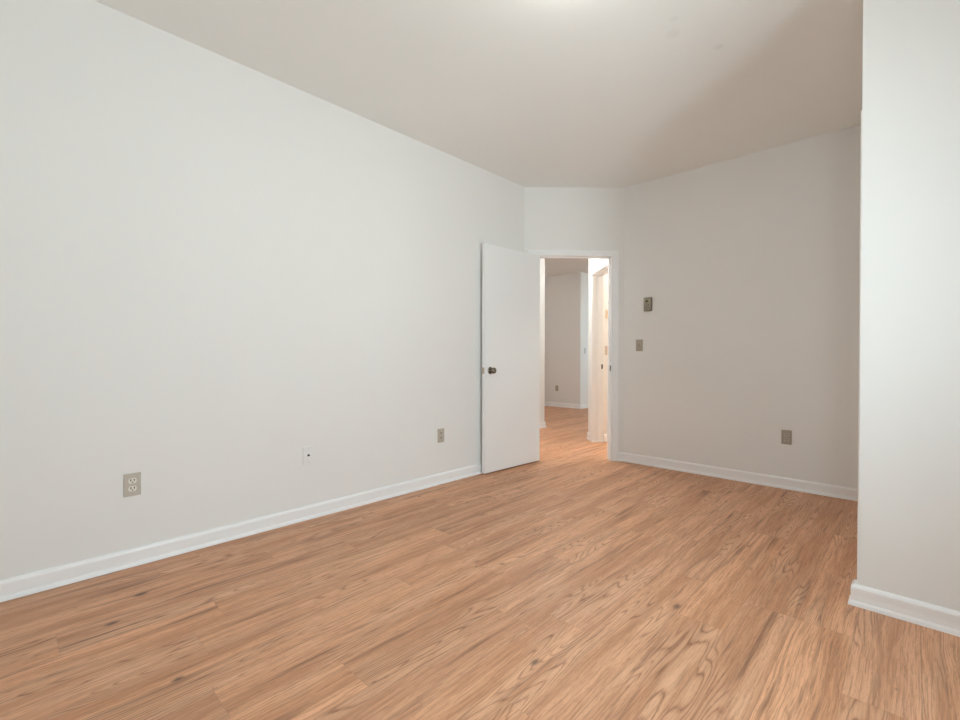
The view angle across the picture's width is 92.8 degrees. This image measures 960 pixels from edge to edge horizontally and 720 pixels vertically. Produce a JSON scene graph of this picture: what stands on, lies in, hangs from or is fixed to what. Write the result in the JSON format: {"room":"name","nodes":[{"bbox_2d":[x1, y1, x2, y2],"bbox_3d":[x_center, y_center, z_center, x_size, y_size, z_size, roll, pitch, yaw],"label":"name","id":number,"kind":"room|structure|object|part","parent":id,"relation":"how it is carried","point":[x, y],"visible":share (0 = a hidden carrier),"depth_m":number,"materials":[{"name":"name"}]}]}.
{"room":"empty bedroom","nodes":[
{"label":"empty bedroom","id":0,"kind":"room"},
{"bbox_2d":[0,0,523,579],"bbox_3d":[-1.314,-0.343,2.812,0.115,2.740,5.054,1,1,44],"label":"wall","id":1,"kind":"structure","parent":0,"point":[215,269],"depth_m":2.50,"materials":[{"name":"white paint"}]},
{"bbox_2d":[124,472,140,496],"bbox_3d":[-1.740,0.623,2.287,0.009,0.114,0.070,1,1,44],"label":"electrical outlet","id":2,"kind":"object","parent":1,"relation":"attached to","point":[132,481],"visible":1,"depth_m":2.28,"materials":[{"name":"beige plastic"}]},
{"bbox_2d":[128,485,136,491],"bbox_3d":[-1.738,0.643,2.285,0.003,0.027,0.034,1,1,44],"label":"receptacle","id":3,"kind":"object","parent":2,"relation":"attached to","point":[131,488],"depth_m":2.28,"materials":[{"name":"white plastic"}]},
{"bbox_2d":[128,478,136,483],"bbox_3d":[-1.738,0.604,2.285,0.003,0.027,0.034,1,1,44],"label":"receptacle","id":4,"kind":"object","parent":2,"relation":"attached to","point":[130,480],"depth_m":2.28,"materials":[{"name":"white plastic"}]},
{"bbox_2d":[0,463,481,601],"bbox_3d":[-1.268,0.984,2.762,0.040,0.088,5.031,1,1,44],"label":"baseboard","id":5,"kind":"structure","parent":1,"relation":"attached to","point":[46,579],"depth_m":2.49,"materials":[{"name":"white paint"}]},
{"bbox_2d":[303,446,312,464],"bbox_3d":[-1.105,0.615,2.945,0.015,0.114,0.070,1,1,44],"label":"cable jack","id":6,"kind":"object","parent":1,"relation":"attached to","point":[307,451],"visible":1,"depth_m":2.94,"materials":[{"name":"white plastic"}]},
{"bbox_2d":[438,428,443,442],"bbox_3d":[-0.322,0.623,3.770,0.009,0.114,0.070,1,1,44],"label":"electrical outlet","id":7,"kind":"object","parent":1,"relation":"attached to","point":[440,431],"visible":1,"depth_m":3.77,"materials":[{"name":"beige plastic"}]},
{"bbox_2d":[94,0,862,276],"bbox_3d":[1.448,-1.789,5.243,9.100,0.120,13.000,1,1,44],"label":"ceiling","id":8,"kind":"structure","parent":0,"point":[526,93],"depth_m":2.70,"materials":[{"name":"white paint"}]},
{"bbox_2d":[0,406,959,719],"bbox_3d":[1.444,1.071,5.267,9.100,0.120,13.000,1,1,44],"label":"floor","id":9,"kind":"structure","parent":0,"point":[573,582],"depth_m":1.85,"materials":[{"name":"brown wood"}]},
{"bbox_2d":[540,258,544,421],"bbox_3d":[0.312,-0.368,6.167,0.120,2.740,1.738,1,1,44],"label":"wall","id":10,"kind":"structure","parent":0,"point":[542,260],"depth_m":6.71,"materials":[{"name":"white paint"}]},
{"bbox_2d":[540,421,545,428],"bbox_3d":[0.318,0.957,6.186,0.162,0.088,1.760,1,1,44],"label":"baseboard","id":11,"kind":"structure","parent":10,"relation":"attached to","point":[542,424],"depth_m":6.71,"materials":[{"name":"white paint"}]},
{"bbox_2d":[545,272,588,403],"bbox_3d":[2.334,-0.406,10.908,1.970,2.740,3.000,1,1,44],"label":"wall","id":12,"kind":"structure","parent":0,"point":[566,295],"depth_m":9.36,"materials":[{"name":"white paint"}]},
{"bbox_2d":[545,402,587,408],"bbox_3d":[2.332,0.921,10.905,1.991,0.088,3.021,1,1,44],"label":"baseboard","id":13,"kind":"structure","parent":12,"relation":"attached to","point":[554,404],"depth_m":9.35,"materials":[{"name":"white paint"}]},
{"bbox_2d":[524,187,623,451],"bbox_3d":[0.942,-0.355,4.634,1.099,2.740,0.116,0,0,-1],"label":"wall","id":14,"kind":"structure","parent":0,"point":[555,218],"depth_m":4.57,"materials":[{"name":"white paint"}]},
{"bbox_2d":[482,243,618,473],"bbox_3d":[0.631,-0.038,4.492,1.462,2.108,0.443,0,1,-23],"label":"door","id":15,"kind":"structure","parent":14,"relation":"in","point":[510,277],"depth_m":4.32,"materials":[{"name":"white paint"}]},
{"bbox_3d":[0.114,0.094,4.068,0.062,0.066,0.066,1,1,44],"label":"knob","id":16,"kind":"part","parent":15,"relation":"part of","materials":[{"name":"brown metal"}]},
{"bbox_3d":[0.931,-0.038,4.570,0.910,2.108,0.017,0,0,-1],"label":"casing","id":17,"kind":"part","parent":15,"relation":"part of","materials":[{"name":"white paint"}]},
{"bbox_2d":[588,259,607,434],"bbox_3d":[2.083,-0.368,6.383,0.241,2.740,2.090,1,1,44],"label":"wall","id":18,"kind":"structure","parent":0,"point":[605,280],"depth_m":5.68,"materials":[{"name":"white paint"}]},
{"bbox_2d":[603,434,606,441],"bbox_3d":[2.212,0.959,6.341,0.021,0.088,1.985,1,1,44],"label":"baseboard","id":19,"kind":"structure","parent":18,"relation":"attached to","point":[604,435],"depth_m":5.64,"materials":[{"name":"white paint"}]},
{"bbox_2d":[593,259,606,268],"bbox_3d":[1.458,-1.383,5.144,0.117,0.690,0.900,0,0,-1],"label":"wall","id":20,"kind":"structure","parent":0,"point":[596,262],"depth_m":5.42,"materials":[{"name":"white paint"}]},
{"bbox_2d":[590,259,607,441],"bbox_3d":[1.452,-0.043,5.190,0.150,2.108,0.950,0,0,-1],"label":"trim","id":21,"kind":"structure","parent":20,"relation":"attached to","point":[597,274],"depth_m":5.59,"materials":[{"name":"white paint"}]},
{"bbox_2d":[623,124,860,488],"bbox_3d":[2.638,-0.343,3.525,3.287,2.740,0.115,1,1,44],"label":"wall","id":22,"kind":"structure","parent":0,"point":[748,265],"depth_m":3.80,"materials":[{"name":"white paint"}]},
{"bbox_2d":[636,339,642,350],"bbox_3d":[1.556,-0.143,4.470,0.070,0.114,0.016,1,1,44],"label":"light switch","id":23,"kind":"object","parent":22,"relation":"attached to","point":[639,343],"visible":1,"depth_m":4.47,"materials":[{"name":"beige plastic"}]},
{"bbox_2d":[644,297,651,310],"bbox_3d":[1.613,-0.538,4.402,0.080,0.132,0.034,1,1,44],"label":"thermostat","id":24,"kind":"object","parent":22,"relation":"attached to","point":[647,301],"visible":1,"depth_m":4.39,"materials":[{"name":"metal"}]},
{"bbox_2d":[618,452,857,500],"bbox_3d":[2.115,0.979,3.917,1.997,0.088,0.056,1,1,44],"label":"baseboard","id":25,"kind":"structure","parent":22,"relation":"attached to","point":[835,491],"depth_m":3.82,"materials":[{"name":"white paint"}]},
{"bbox_2d":[781,430,791,444],"bbox_3d":[2.439,0.615,3.637,0.070,0.114,0.009,1,1,44],"label":"electrical outlet","id":26,"kind":"object","parent":22,"relation":"attached to","point":[786,435],"visible":1,"depth_m":3.63,"materials":[{"name":"beige plastic"}]},
{"bbox_2d":[858,0,959,611],"bbox_3d":[2.109,-0.327,1.523,1.285,2.740,0.115,1,1,44],"label":"wall","id":27,"kind":"structure","parent":0,"point":[909,443],"depth_m":1.82,"materials":[{"name":"white paint"}]},
{"bbox_2d":[848,579,959,636],"bbox_3d":[2.065,0.999,1.514,1.318,0.088,0.071,1,1,44],"label":"baseboard","id":28,"kind":"structure","parent":27,"relation":"attached to","point":[928,615],"depth_m":1.82,"materials":[{"name":"white paint"}]},
{"bbox_3d":[2.312,-0.336,2.582,0.115,2.740,1.699,1,1,44],"label":"wall","id":29,"kind":"structure","parent":0,"visible":0},
{"bbox_2d":[857,111,861,579],"bbox_3d":[2.223,-0.021,2.534,0.074,2.111,1.622,1,1,44],"label":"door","id":30,"kind":"structure","parent":29,"relation":"in","point":[861,111],"depth_m":1.97,"materials":[{"name":"white paint"}]}
]}

